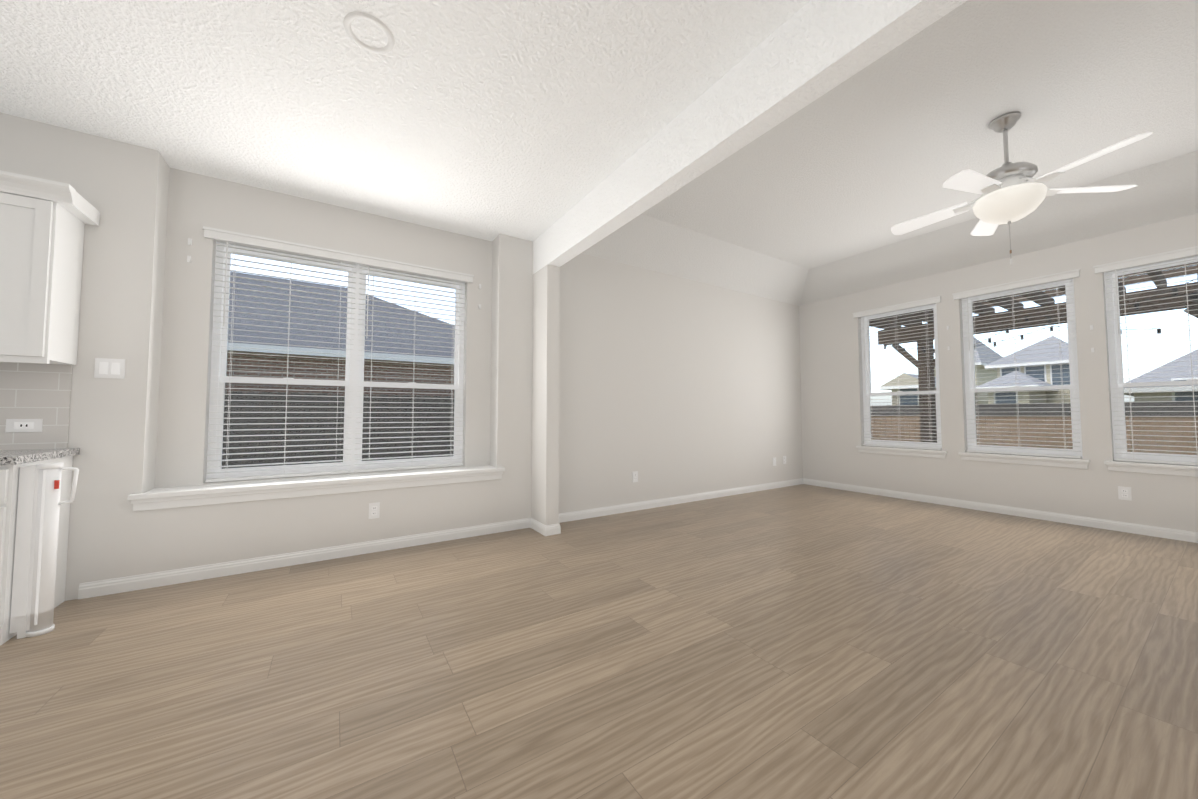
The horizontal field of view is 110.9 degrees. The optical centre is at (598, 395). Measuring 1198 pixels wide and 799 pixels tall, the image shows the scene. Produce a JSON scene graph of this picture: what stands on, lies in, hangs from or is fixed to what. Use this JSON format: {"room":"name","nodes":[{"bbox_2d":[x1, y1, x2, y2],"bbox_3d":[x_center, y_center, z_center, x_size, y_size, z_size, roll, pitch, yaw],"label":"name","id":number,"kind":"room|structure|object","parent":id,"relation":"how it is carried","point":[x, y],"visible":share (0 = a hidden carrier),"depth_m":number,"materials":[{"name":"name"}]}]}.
{"room":"dining room","nodes":[
{"label":"dining room","id":0,"kind":"room"},
{"bbox_2d":[0,112,802,600],"bbox_3d":[-1.463,-0.412,3.425,10.576,3.150,0.360,2,-3,-33],"label":"wall","id":1,"kind":"structure","parent":0,"point":[672,386],"depth_m":3.22,"materials":[{"name":"white paint"}]},
{"bbox_2d":[0,170,91,369],"bbox_3d":[-3.208,-0.616,1.923,0.939,0.902,0.295,2,-3,-33],"label":"upper cabinet","id":2,"kind":"object","parent":1,"relation":"attached to","point":[43,222],"depth_m":2.04,"materials":[{"name":"white wood"}]},
{"bbox_2d":[94,358,125,378],"bbox_3d":[-2.786,-0.154,2.348,0.116,0.112,0.007,2,-3,-33],"label":"light switch","id":3,"kind":"object","parent":1,"relation":"attached to","point":[108,368],"depth_m":2.35,"materials":[{"name":"white plastic"}]},
{"bbox_2d":[78,518,529,599],"bbox_3d":[-1.725,1.104,2.969,2.657,0.082,0.013,2,-3,-33],"label":"baseboard","id":4,"kind":"structure","parent":1,"relation":"attached to","point":[128,583],"depth_m":2.71,"materials":[{"name":"white wood"}]},
{"bbox_2d":[127,465,504,510],"bbox_3d":[-1.828,0.649,3.070,2.220,0.100,0.325,2,-3,-33],"label":"window sill","id":5,"kind":"structure","parent":1,"relation":"attached to","point":[181,496],"depth_m":2.80,"materials":[{"name":"white wood"}]},
{"bbox_2d":[206,241,464,478],"bbox_3d":[-1.940,-0.234,3.275,1.680,1.672,0.080,2,-3,-33],"label":"window","id":6,"kind":"structure","parent":1,"relation":"in","point":[218,379],"depth_m":3.21,"materials":[{"name":"white plastic"}]},
{"bbox_2d":[203,226,473,481],"bbox_3d":[-1.884,-0.251,3.188,1.772,1.683,0.090,2,-3,-33],"label":"window blinds","id":7,"kind":"object","parent":1,"relation":"attached to","point":[258,242],"visible":0.9,"depth_m":3.10,"materials":[{"name":"white plastic"}]},
{"bbox_2d":[369,502,379,518],"bbox_3d":[-1.652,0.847,3.030,0.070,0.112,0.007,2,-3,-33],"label":"outlet","id":8,"kind":"object","parent":1,"relation":"attached to","point":[374,508],"depth_m":3.03,"materials":[{"name":"white plastic"}]},
{"bbox_2d":[632,471,637,481],"bbox_3d":[0.381,0.855,4.332,0.070,0.112,0.007,2,-3,-33],"label":"outlet","id":9,"kind":"object","parent":1,"relation":"attached to","point":[634,474],"depth_m":4.33,"materials":[{"name":"white plastic"}]},
{"bbox_2d":[187,238,1093,351],"bbox_3d":[1.150,-0.736,2.780,6.564,0.620,3.968,2,-3,-33],"label":"cleats","id":10,"kind":"object","parent":1,"relation":"attached to","point":[189,260],"visible":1,"depth_m":3.70,"materials":[{"name":"white plastic"}]},
{"bbox_2d":[559,478,801,521],"bbox_3d":[1.218,1.187,4.851,4.095,0.082,0.013,2,-3,-33],"label":"baseboard","id":11,"kind":"structure","parent":1,"relation":"attached to","point":[603,511],"depth_m":4.55,"materials":[{"name":"white wood"}]},
{"bbox_2d":[0,0,1197,305],"bbox_3d":[0.062,-1.733,0.950,10.416,0.370,6.270,2,-3,-33],"label":"ceiling","id":12,"kind":"structure","parent":0,"point":[492,120],"depth_m":2.37,"materials":[{"name":"white paint"}]},
{"bbox_2d":[343,12,394,53],"bbox_3d":[-0.959,-1.516,1.724,0.190,0.018,0.190,2,-3,-33],"label":"recessed light","id":13,"kind":"object","parent":12,"relation":"in","point":[350,17],"visible":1,"depth_m":1.71,"materials":[{"name":"white"}]},
{"bbox_2d":[891,112,1151,264],"bbox_3d":[2.672,-1.348,2.734,1.227,0.980,1.226,2,-3,-33],"label":"ceiling fan","id":14,"kind":"object","parent":12,"relation":"hanging from","point":[1009,195],"visible":1,"depth_m":2.65,"materials":[{"name":"silver metal"}]},
{"bbox_2d":[0,484,1197,798],"bbox_3d":[0.142,1.076,0.756,11.156,0.060,6.950,2,-3,-33],"label":"floor","id":15,"kind":"structure","parent":0,"point":[802,642],"depth_m":1.64,"materials":[{"name":"brown wood"}]},
{"bbox_2d":[0,454,79,645],"bbox_3d":[-3.135,0.698,1.781,0.919,0.788,0.514,2,-3,-33],"label":"base cabinet","id":16,"kind":"object","parent":15,"relation":"on","point":[9,475],"depth_m":1.85,"materials":[{"name":"white wood"}]},
{"bbox_2d":[0,446,79,465],"bbox_3d":[-4.124,0.257,1.149,3.334,0.036,0.544,2,-3,-33],"label":"countertop","id":17,"kind":"structure","parent":16,"relation":"on","point":[7,457],"depth_m":2.00,"materials":[{"name":"white stone"}]},
{"bbox_2d":[10,462,78,638],"bbox_3d":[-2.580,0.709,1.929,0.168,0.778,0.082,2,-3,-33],"label":"dishwasher","id":18,"kind":"object","parent":15,"relation":"on","point":[35,557],"visible":1,"depth_m":1.89,"materials":[{"name":"white plastic"}]},
{"bbox_2d":[531,0,967,525],"bbox_3d":[0.991,-0.238,1.359,0.118,2.620,5.750,2,-3,-33],"label":"beam","id":19,"kind":"structure","parent":0,"point":[810,51],"depth_m":2.03,"materials":[{"name":"white paint"}]},
{"bbox_2d":[530,518,549,535],"bbox_3d":[-0.519,1.129,3.537,0.013,0.082,0.293,2,-3,-33],"label":"baseboard","id":20,"kind":"structure","parent":19,"relation":"attached to","point":[537,526],"depth_m":3.50,"materials":[{"name":"white wood"}]},
{"bbox_2d":[550,518,561,533],"bbox_3d":[-0.408,1.132,3.608,0.013,0.082,0.293,2,-3,-33],"label":"baseboard","id":21,"kind":"structure","parent":19,"relation":"attached to","point":[555,528],"depth_m":3.47,"materials":[{"name":"white wood"}]},
{"bbox_2d":[799,214,1197,531],"bbox_3d":[4.613,-0.404,3.592,0.160,3.150,5.910,2,-3,-33],"label":"wall","id":22,"kind":"structure","parent":0,"point":[832,409],"depth_m":4.33,"materials":[{"name":"white paint"}]},
{"bbox_2d":[853,296,941,449],"bbox_3d":[3.622,-0.236,5.011,0.090,1.729,0.932,2,-3,-33],"label":"living room window blind slats and valance","id":23,"kind":"object","parent":22,"relation":"attached to","point":[904,306],"visible":0.81,"depth_m":4.99,"materials":[{"name":"white plastic"}]},
{"bbox_2d":[861,304,941,449],"bbox_3d":[3.708,-0.221,5.066,0.078,1.718,0.840,2,-3,-33],"label":"window","id":24,"kind":"structure","parent":22,"relation":"in","point":[867,383],"depth_m":5.07,"materials":[{"name":"white plastic"}]},
{"bbox_2d":[856,445,946,458],"bbox_3d":[3.632,0.676,4.977,0.130,0.085,0.930,2,-3,-33],"label":"trim","id":25,"kind":"structure","parent":22,"relation":"attached to","point":[905,451],"depth_m":4.91,"materials":[{"name":"white wood"}]},
{"bbox_2d":[802,478,1197,542],"bbox_3d":[4.130,1.155,4.117,0.013,0.082,4.390,2,-3,-33],"label":"baseboard","id":26,"kind":"structure","parent":22,"relation":"attached to","point":[1189,536],"depth_m":4.02,"materials":[{"name":"white wood"}]},
{"bbox_2d":[952,269,1081,457],"bbox_3d":[4.180,-0.275,4.139,0.090,1.729,0.924,2,-3,-33],"label":"living room blind slats and valance","id":27,"kind":"object","parent":22,"relation":"attached to","point":[1045,279],"visible":0.92,"depth_m":4.10,"materials":[{"name":"white plastic"}]},
{"bbox_2d":[962,279,1082,458],"bbox_3d":[4.267,-0.259,4.194,0.078,1.716,0.832,2,-3,-33],"label":"window","id":28,"kind":"structure","parent":22,"relation":"in","point":[969,380],"depth_m":4.16,"materials":[{"name":"white plastic"}]},
{"bbox_2d":[958,452,1089,468],"bbox_3d":[4.190,0.637,4.105,0.130,0.085,0.922,2,-3,-33],"label":"trim","id":29,"kind":"structure","parent":22,"relation":"attached to","point":[1080,463],"depth_m":4.03,"materials":[{"name":"white wood"}]},
{"bbox_2d":[1118,486,1131,500],"bbox_3d":[4.513,0.840,3.538,0.007,0.112,0.070,2,-3,-33],"label":"outlet","id":30,"kind":"object","parent":22,"relation":"attached to","point":[1124,493],"depth_m":3.54,"materials":[{"name":"white plastic"}]},
{"bbox_2d":[1093,246,1197,464],"bbox_3d":[4.724,-0.313,3.290,0.090,1.729,0.935,2,-3,-33],"label":"window blinds","id":31,"kind":"object","parent":22,"relation":"attached to","point":[1169,256],"visible":1,"depth_m":3.44,"materials":[{"name":"white plastic"}]},
{"bbox_2d":[1104,256,1197,464],"bbox_3d":[4.811,-0.298,3.345,0.078,1.715,0.843,2,-3,-33],"label":"window","id":32,"kind":"structure","parent":22,"relation":"in","point":[1116,378],"depth_m":3.57,"materials":[{"name":"white plastic"}]},
{"bbox_2d":[1104,461,1197,476],"bbox_3d":[4.734,0.599,3.256,0.130,0.085,0.933,2,-3,-33],"label":"trim","id":33,"kind":"structure","parent":22,"relation":"attached to","point":[1162,468],"depth_m":3.41,"materials":[{"name":"white wood"}]},
{"label":"outside","id":34,"kind":"structure","parent":0,"visible":0},
{"bbox_3d":[1.390,1.783,4.941,130.000,0.200,120.000,2,-3,-33],"label":"ground","id":35,"kind":"structure","parent":34,"visible":0},
{"bbox_2d":[222,392,453,468],"bbox_3d":[-1.043,0.905,6.929,24.000,1.732,0.018,2,-3,-33],"label":"fence","id":36,"kind":"object","parent":35,"relation":"on","point":[262,426],"depth_m":5.31,"materials":[{"name":"brown wood"}]},
{"bbox_2d":[225,271,454,464],"bbox_3d":[-16.512,-1.084,9.763,29.700,5.957,11.600,2,-3,-33],"label":"brick house","id":37,"kind":"structure","parent":35,"relation":"on","point":[249,351],"depth_m":10.53,"materials":[{"name":"brown"}]},
{"bbox_2d":[880,373,978,436],"bbox_3d":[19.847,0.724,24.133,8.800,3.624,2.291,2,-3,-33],"label":"house","id":38,"kind":"structure","parent":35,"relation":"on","point":[907,384],"depth_m":21.96,"materials":[{"name":"beige"}]},
{"bbox_2d":[934,337,1002,417],"bbox_3d":[29.476,-0.897,32.358,9.800,7.594,3.427,2,-3,-33],"label":"house","id":39,"kind":"structure","parent":35,"relation":"on","point":[989,375],"depth_m":29.96,"materials":[{"name":"beige"}]},
{"bbox_2d":[975,336,1069,441],"bbox_3d":[24.047,-0.471,22.075,12.000,5.828,3.634,2,-3,-33],"label":"house","id":40,"kind":"structure","parent":35,"relation":"on","point":[1030,379],"depth_m":20.29,"materials":[{"name":"beige"}]},
{"bbox_2d":[870,401,1197,454],"bbox_3d":[10.462,0.959,7.819,0.090,1.702,23.000,2,-3,-33],"label":"fence","id":41,"kind":"object","parent":35,"relation":"on","point":[895,419],"depth_m":8.97,"materials":[{"name":"brown wood"}]},
{"bbox_2d":[1124,350,1197,453],"bbox_3d":[24.140,-0.127,13.744,10.800,4.400,7.650,2,-3,-33],"label":"house","id":42,"kind":"structure","parent":35,"relation":"on","point":[1185,372],"depth_m":13.71,"materials":[{"name":"beige"}]},
{"bbox_3d":[5.970,1.397,5.159,3.900,0.190,5.800,2,-3,-33],"label":"patio slab","id":43,"kind":"object","parent":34,"visible":0},
{"bbox_2d":[869,262,1197,442],"bbox_3d":[5.820,-0.166,5.519,3.940,3.005,4.950,2,-3,-33],"label":"pergola","id":44,"kind":"object","parent":43,"relation":"on","point":[920,366],"depth_m":6.62,"materials":[{"name":"brown wood"}]}
]}

